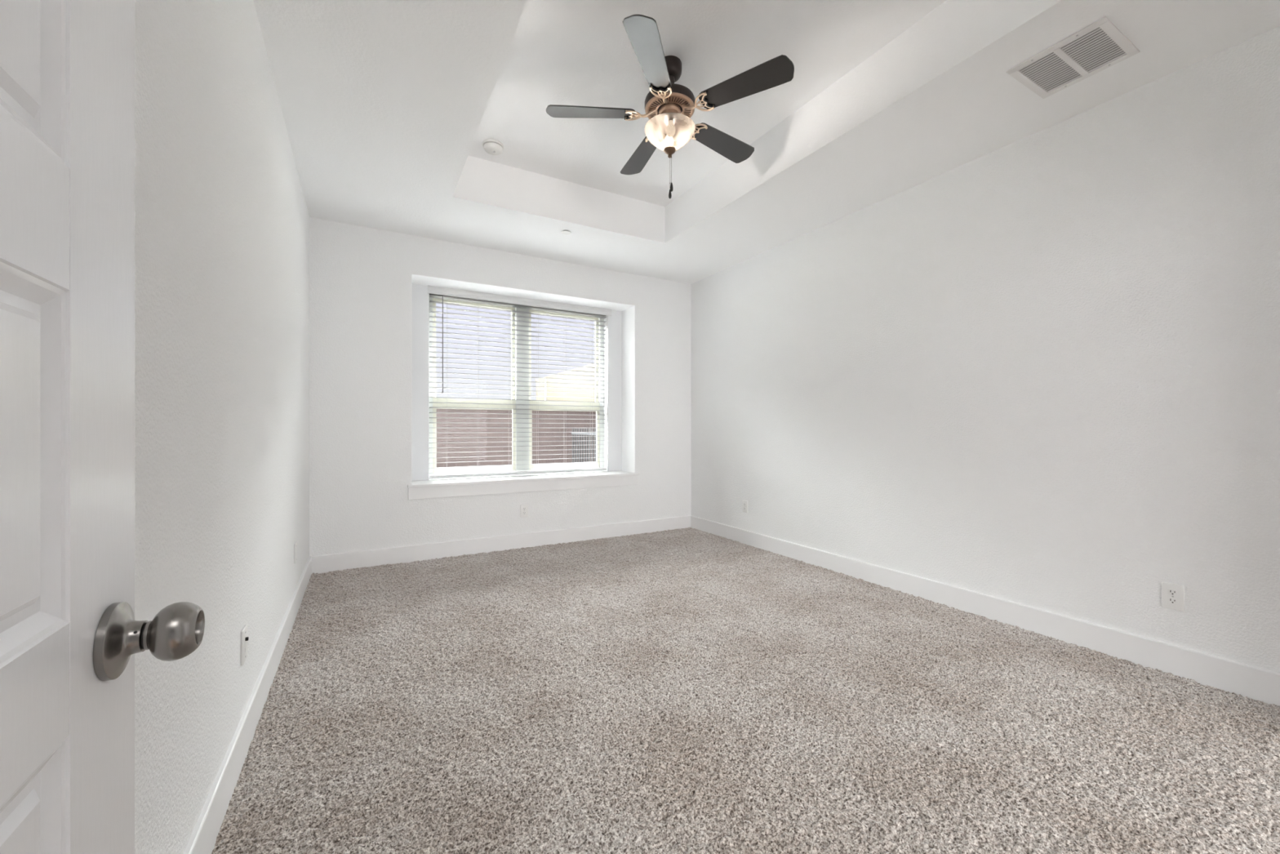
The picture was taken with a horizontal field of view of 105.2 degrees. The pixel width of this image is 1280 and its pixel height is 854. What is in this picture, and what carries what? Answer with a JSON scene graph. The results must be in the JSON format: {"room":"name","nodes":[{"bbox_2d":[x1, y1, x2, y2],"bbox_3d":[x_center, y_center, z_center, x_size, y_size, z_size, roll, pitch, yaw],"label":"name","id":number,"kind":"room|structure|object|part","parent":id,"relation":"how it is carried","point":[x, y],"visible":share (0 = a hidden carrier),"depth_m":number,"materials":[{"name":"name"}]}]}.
{"room":"empty bedroom","nodes":[
{"label":"empty bedroom","id":0,"kind":"room"},
{"bbox_2d":[134,0,309,853],"bbox_3d":[-1.559,-0.433,1.899,0.120,3.212,5.220,0,0,-29],"label":"wall","id":1,"kind":"structure","parent":0,"point":[222,217],"depth_m":1.33,"materials":[{"name":"white paint"}]},
{"bbox_2d":[240,624,248,665],"bbox_3d":[-1.368,0.751,1.697,0.016,0.116,0.072,0,0,-29],"label":"wall plate","id":2,"kind":"object","parent":1,"relation":"attached to","point":[244,638],"visible":1,"depth_m":1.68,"materials":[{"name":"white plastic"}]},
{"bbox_2d":[183,555,311,853],"bbox_3d":[-1.407,1.071,1.766,0.015,0.163,4.600,0,0,-29],"label":"baseboard","id":3,"kind":"structure","parent":1,"relation":"attached to","point":[202,839],"depth_m":1.60,"materials":[{"name":"white paint"}]},
{"bbox_2d":[309,217,691,555],"bbox_3d":[-1.058,-0.433,4.777,3.583,3.212,0.300,0,0,-29],"label":"wall","id":4,"kind":"structure","parent":0,"point":[360,277],"depth_m":4.09,"materials":[{"name":"white paint"}]},
{"bbox_2d":[311,515,690,573],"bbox_3d":[-0.980,1.071,4.640,3.553,0.163,0.015,0,0,-29],"label":"baseboard","id":5,"kind":"structure","parent":4,"relation":"attached to","point":[341,561],"depth_m":4.39,"materials":[{"name":"white paint"}]},
{"bbox_2d":[411,284,622,480],"bbox_3d":[-1.181,-0.433,4.995,3.583,3.212,0.200,0,0,-29],"label":"wall window","id":6,"kind":"structure","parent":4,"relation":"in","point":[420,295],"depth_m":4.45,"materials":[{"name":"white paint"}]},
{"bbox_2d":[429,294,604,479],"bbox_3d":[-1.206,-0.387,5.029,1.809,1.780,0.075,0,0,-29],"label":"window","id":7,"kind":"structure","parent":6,"relation":"attached to","point":[433,426],"depth_m":4.98,"materials":[{"name":"grey plastic"}]},
{"bbox_3d":[-1.622,-0.735,4.812,0.781,0.995,0.025,0,0,-29],"label":"sash","id":8,"kind":"part","parent":7,"relation":"part of","materials":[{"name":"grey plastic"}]},
{"bbox_3d":[-1.607,0.086,4.786,0.781,0.737,0.025,0,0,-29],"label":"sash","id":9,"kind":"part","parent":7,"relation":"part of","materials":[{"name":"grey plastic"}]},
{"bbox_3d":[-0.816,-0.735,5.266,0.797,0.995,0.025,0,0,-29],"label":"sash","id":10,"kind":"part","parent":7,"relation":"part of","materials":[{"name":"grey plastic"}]},
{"bbox_3d":[-0.801,0.086,5.240,0.797,0.737,0.025,0,0,-29],"label":"sash","id":11,"kind":"part","parent":7,"relation":"part of","materials":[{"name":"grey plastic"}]},
{"bbox_2d":[427,284,611,478],"bbox_3d":[-1.137,-0.415,4.925,1.851,1.763,0.090,0,0,-29],"label":"window blind","id":12,"kind":"object","parent":6,"relation":"attached to","point":[439,291],"visible":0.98,"depth_m":4.85,"materials":[{"name":"white plastic"}]},
{"bbox_3d":[-1.155,0.454,4.934,1.787,0.025,0.052,0,0,-29],"label":"rail","id":13,"kind":"part","parent":12,"relation":"part of","materials":[{"name":"white plastic"}]},
{"bbox_3d":[-1.045,-0.392,4.996,0.001,1.670,0.057,0,0,-29],"label":"ladder cord","id":14,"kind":"part","parent":12,"relation":"part of","materials":[{"name":"white fabric"}]},
{"bbox_3d":[-0.527,-0.392,5.289,0.001,1.670,0.057,0,0,-29],"label":"ladder cord","id":15,"kind":"part","parent":12,"relation":"part of","materials":[{"name":"white fabric"}]},
{"bbox_2d":[408,475,637,499],"bbox_3d":[-0.983,0.552,4.638,2.198,0.101,0.016,0,0,-29],"label":"apron","id":16,"kind":"object","parent":4,"relation":"attached to","point":[427,492],"visible":1,"depth_m":4.54,"materials":[{"name":"white paint"}]},
{"bbox_2d":[411,273,635,472],"bbox_3d":[-1.061,-0.396,4.775,2.151,1.798,0.299,0,0,-29],"label":"trim","id":17,"kind":"structure","parent":4,"relation":"attached to","point":[628,310],"depth_m":5.22,"materials":[{"name":"white paint"}]},
{"bbox_2d":[407,471,639,488],"bbox_3d":[-1.072,0.490,4.809,2.222,0.024,0.439,0,0,-29],"label":"window sill","id":18,"kind":"structure","parent":4,"relation":"attached to","point":[571,475],"depth_m":4.65,"materials":[{"name":"white paint"}]},
{"bbox_2d":[520,504,528,517],"bbox_3d":[-1.084,0.779,4.585,0.072,0.116,0.009,0,0,-29],"label":"wall outlet","id":19,"kind":"object","parent":4,"relation":"attached to","point":[524,508],"visible":1,"depth_m":4.58,"materials":[{"name":"white plastic"}]},
{"bbox_2d":[211,527,1279,853],"bbox_3d":[0.175,1.123,2.594,3.590,0.020,4.728,0,0,-29],"label":"floor","id":20,"kind":"structure","parent":0,"point":[689,690],"depth_m":1.84,"materials":[{"name":"beige carpet"}]},
{"bbox_2d":[253,0,1279,284],"bbox_3d":[0.146,-1.780,2.643,3.623,0.319,4.640,0,0,-29],"label":"ceiling","id":21,"kind":"structure","parent":0,"point":[389,108],"depth_m":2.62,"materials":[{"name":"white paint"}]},
{"bbox_2d":[482,138,503,155],"bbox_3d":[-1.006,-1.913,3.353,0.140,0.052,0.140,0,0,-29],"label":"smoke detector","id":22,"kind":"object","parent":21,"relation":"attached to","point":[491,146],"visible":1,"depth_m":3.32,"materials":[{"name":"white plastic"}]},
{"bbox_2d":[560,230,571,235],"bbox_3d":[-0.611,-1.615,4.047,0.082,0.010,0.082,0,0,-29],"label":"sprinkler cover","id":23,"kind":"object","parent":21,"relation":"attached to","point":[564,232],"visible":1,"depth_m":4.04,"materials":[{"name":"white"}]},
{"bbox_2d":[546,14,794,198],"bbox_3d":[0.168,-1.579,2.648,1.243,0.720,1.241,0,0,-29],"label":"ceiling fan","id":24,"kind":"object","parent":21,"relation":"hanging from","point":[669,107],"visible":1,"depth_m":2.52,"materials":[{"name":"black wood"}]},
{"bbox_3d":[-0.261,-1.668,2.590,0.469,0.036,0.141,0,0,-3],"label":"blade","id":25,"kind":"part","parent":24,"relation":"part of","materials":[{"name":"black laminate"}]},
{"bbox_3d":[0.009,-1.668,3.004,0.141,0.036,0.469,0,0,-21],"label":"blade","id":26,"kind":"part","parent":24,"relation":"part of","materials":[{"name":"black laminate"}]},
{"bbox_3d":[0.003,-1.671,2.605,0.166,0.056,0.112,0,0,-3],"label":"blade arm","id":27,"kind":"part","parent":24,"relation":"part of","materials":[{"name":"brown metal"}]},
{"bbox_3d":[0.049,-1.668,2.205,0.141,0.036,0.469,0,0,15],"label":"blade","id":28,"kind":"part","parent":24,"relation":"part of","materials":[{"name":"black laminate"}]},
{"bbox_3d":[0.117,-1.671,2.461,0.112,0.056,0.166,0,0,15],"label":"blade arm","id":29,"kind":"part","parent":24,"relation":"part of","materials":[{"name":"brown metal"}]},
{"bbox_3d":[0.159,-1.693,2.611,0.264,0.012,0.264,0,0,-29],"label":"slotted plate","id":30,"kind":"part","parent":24,"relation":"part of","materials":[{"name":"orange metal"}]},
{"bbox_3d":[0.159,-1.540,2.611,0.270,0.115,0.270,0,0,-29],"label":"lamp shade","id":31,"kind":"part","parent":24,"relation":"part of","materials":[{"name":"white glass"}]},
{"bbox_3d":[0.169,-1.395,2.612,0.004,0.175,0.004,0,0,-29],"label":"pull chain","id":32,"kind":"part","parent":24,"relation":"part of","materials":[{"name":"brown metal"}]},
{"bbox_3d":[0.289,-1.671,2.525,0.166,0.056,0.112,0,0,33],"label":"blade arm","id":33,"kind":"part","parent":24,"relation":"part of","materials":[{"name":"brown metal"}]},
{"bbox_3d":[0.282,-1.671,2.708,0.166,0.056,0.112,0,0,-39],"label":"blade arm","id":34,"kind":"part","parent":24,"relation":"part of","materials":[{"name":"brown metal"}]},
{"bbox_3d":[0.487,-1.668,2.875,0.469,0.036,0.141,0,0,-39],"label":"blade","id":35,"kind":"part","parent":24,"relation":"part of","materials":[{"name":"black laminate"}]},
{"bbox_3d":[0.511,-1.668,2.381,0.469,0.036,0.141,0,0,33],"label":"blade","id":36,"kind":"part","parent":24,"relation":"part of","materials":[{"name":"black laminate"}]},
{"bbox_2d":[1005,16,1139,98],"bbox_3d":[1.906,-1.631,2.164,0.368,0.038,0.344,0,0,-29],"label":"ceiling vent","id":37,"kind":"object","parent":21,"relation":"in","point":[1100,45],"visible":1,"depth_m":2.15,"materials":[{"name":"white metal"}]},
{"bbox_2d":[1017,51,1081,92],"bbox_3d":[1.869,-1.617,2.230,0.303,0.005,0.128,0,0,-29],"label":"grille","id":38,"kind":"object","parent":37,"relation":"attached to","point":[1053,71],"depth_m":2.23,"materials":[{"name":"white metal"}]},
{"bbox_2d":[1059,26,1126,71],"bbox_3d":[1.944,-1.617,2.098,0.303,0.005,0.128,0,0,-29],"label":"grille","id":39,"kind":"object","parent":37,"relation":"attached to","point":[1095,48],"depth_m":2.10,"materials":[{"name":"white metal"}]},
{"bbox_2d":[691,26,1279,672],"bbox_3d":[1.665,-0.433,3.719,0.120,3.212,5.220,0,0,-29],"label":"wall","id":40,"kind":"structure","parent":0,"point":[1041,370],"depth_m":2.63,"materials":[{"name":"white paint"}]},
{"bbox_2d":[742,499,747,512],"bbox_3d":[1.017,0.762,4.736,0.009,0.116,0.072,0,0,-29],"label":"wall outlet","id":41,"kind":"object","parent":40,"relation":"attached to","point":[744,502],"visible":1,"depth_m":4.72,"materials":[{"name":"white plastic"}]},
{"bbox_2d":[690,515,1279,706],"bbox_3d":[1.700,1.071,3.520,0.015,0.163,4.600,0,0,-29],"label":"baseboard","id":42,"kind":"structure","parent":40,"relation":"attached to","point":[1257,683],"depth_m":2.62,"materials":[{"name":"white paint"}]},
{"bbox_2d":[1161,582,1184,611],"bbox_3d":[2.431,0.770,2.232,0.009,0.116,0.072,0,0,-29],"label":"wall outlet","id":43,"kind":"object","parent":40,"relation":"attached to","point":[1172,594],"visible":1,"depth_m":2.23,"materials":[{"name":"white plastic"}]},
{"bbox_2d":[1167,588,1177,595],"bbox_3d":[2.428,0.750,2.230,0.002,0.028,0.034,0,0,-29],"label":"receptacle","id":44,"kind":"object","parent":43,"relation":"attached to","point":[1171,592],"depth_m":2.23,"materials":[{"name":"white plastic"}]},
{"bbox_2d":[1167,597,1177,604],"bbox_3d":[2.428,0.789,2.230,0.002,0.028,0.034,0,0,-29],"label":"receptacle","id":45,"kind":"object","parent":43,"relation":"attached to","point":[1170,600],"depth_m":2.23,"materials":[{"name":"white plastic"}]},
{"bbox_3d":[1.306,-0.433,0.588,3.583,3.212,0.120,0,0,-29],"label":"wall","id":46,"kind":"structure","parent":0,"visible":0},
{"bbox_2d":[0,0,204,853],"bbox_3d":[-0.346,0.095,0.164,0.158,2.012,0.760,0,0,-29],"label":"door","id":47,"kind":"structure","parent":46,"relation":"in","point":[71,637],"depth_m":0.39,"materials":[{"name":"white paint"}]},
{"bbox_3d":[-0.481,0.198,0.460,0.024,0.068,0.068,0,0,-29],"label":"knob","id":48,"kind":"part","parent":47,"relation":"part of","materials":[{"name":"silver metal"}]},
{"label":"outside","id":49,"kind":"structure","parent":0,"visible":0},
{"bbox_3d":[-10.319,1.548,31.512,37.000,0.150,54.970,0,0,-29],"label":"ground","id":50,"kind":"structure","parent":49,"visible":0},
{"bbox_2d":[436,408,595,467],"bbox_3d":[-3.224,0.513,10.800,13.200,1.920,4.220,0,0,-29],"label":"brick house","id":51,"kind":"structure","parent":50,"relation":"on","point":[456,435],"depth_m":8.86,"materials":[{"name":"red brick"}]},
{"bbox_2d":[535,364,595,401],"bbox_3d":[1.863,-0.970,20.840,12.060,4.885,7.205,0,0,-9],"label":"house","id":52,"kind":"structure","parent":50,"relation":"on","point":[554,380],"depth_m":16.59,"materials":[{"name":"beige"}]},
{"bbox_2d":[571,428,595,462],"bbox_3d":[-0.801,0.743,7.626,0.032,1.460,1.370,0,0,-29],"label":"iron fence","id":53,"kind":"object","parent":50,"relation":"on","point":[594,433],"visible":0.23,"depth_m":7.84,"materials":[{"name":"black"}]},
{"bbox_3d":[-0.801,0.096,7.626,0.032,0.035,1.370,0,0,-29],"label":"rail","id":54,"kind":"part","parent":53,"relation":"part of","materials":[{"name":"white metal"}]}
]}

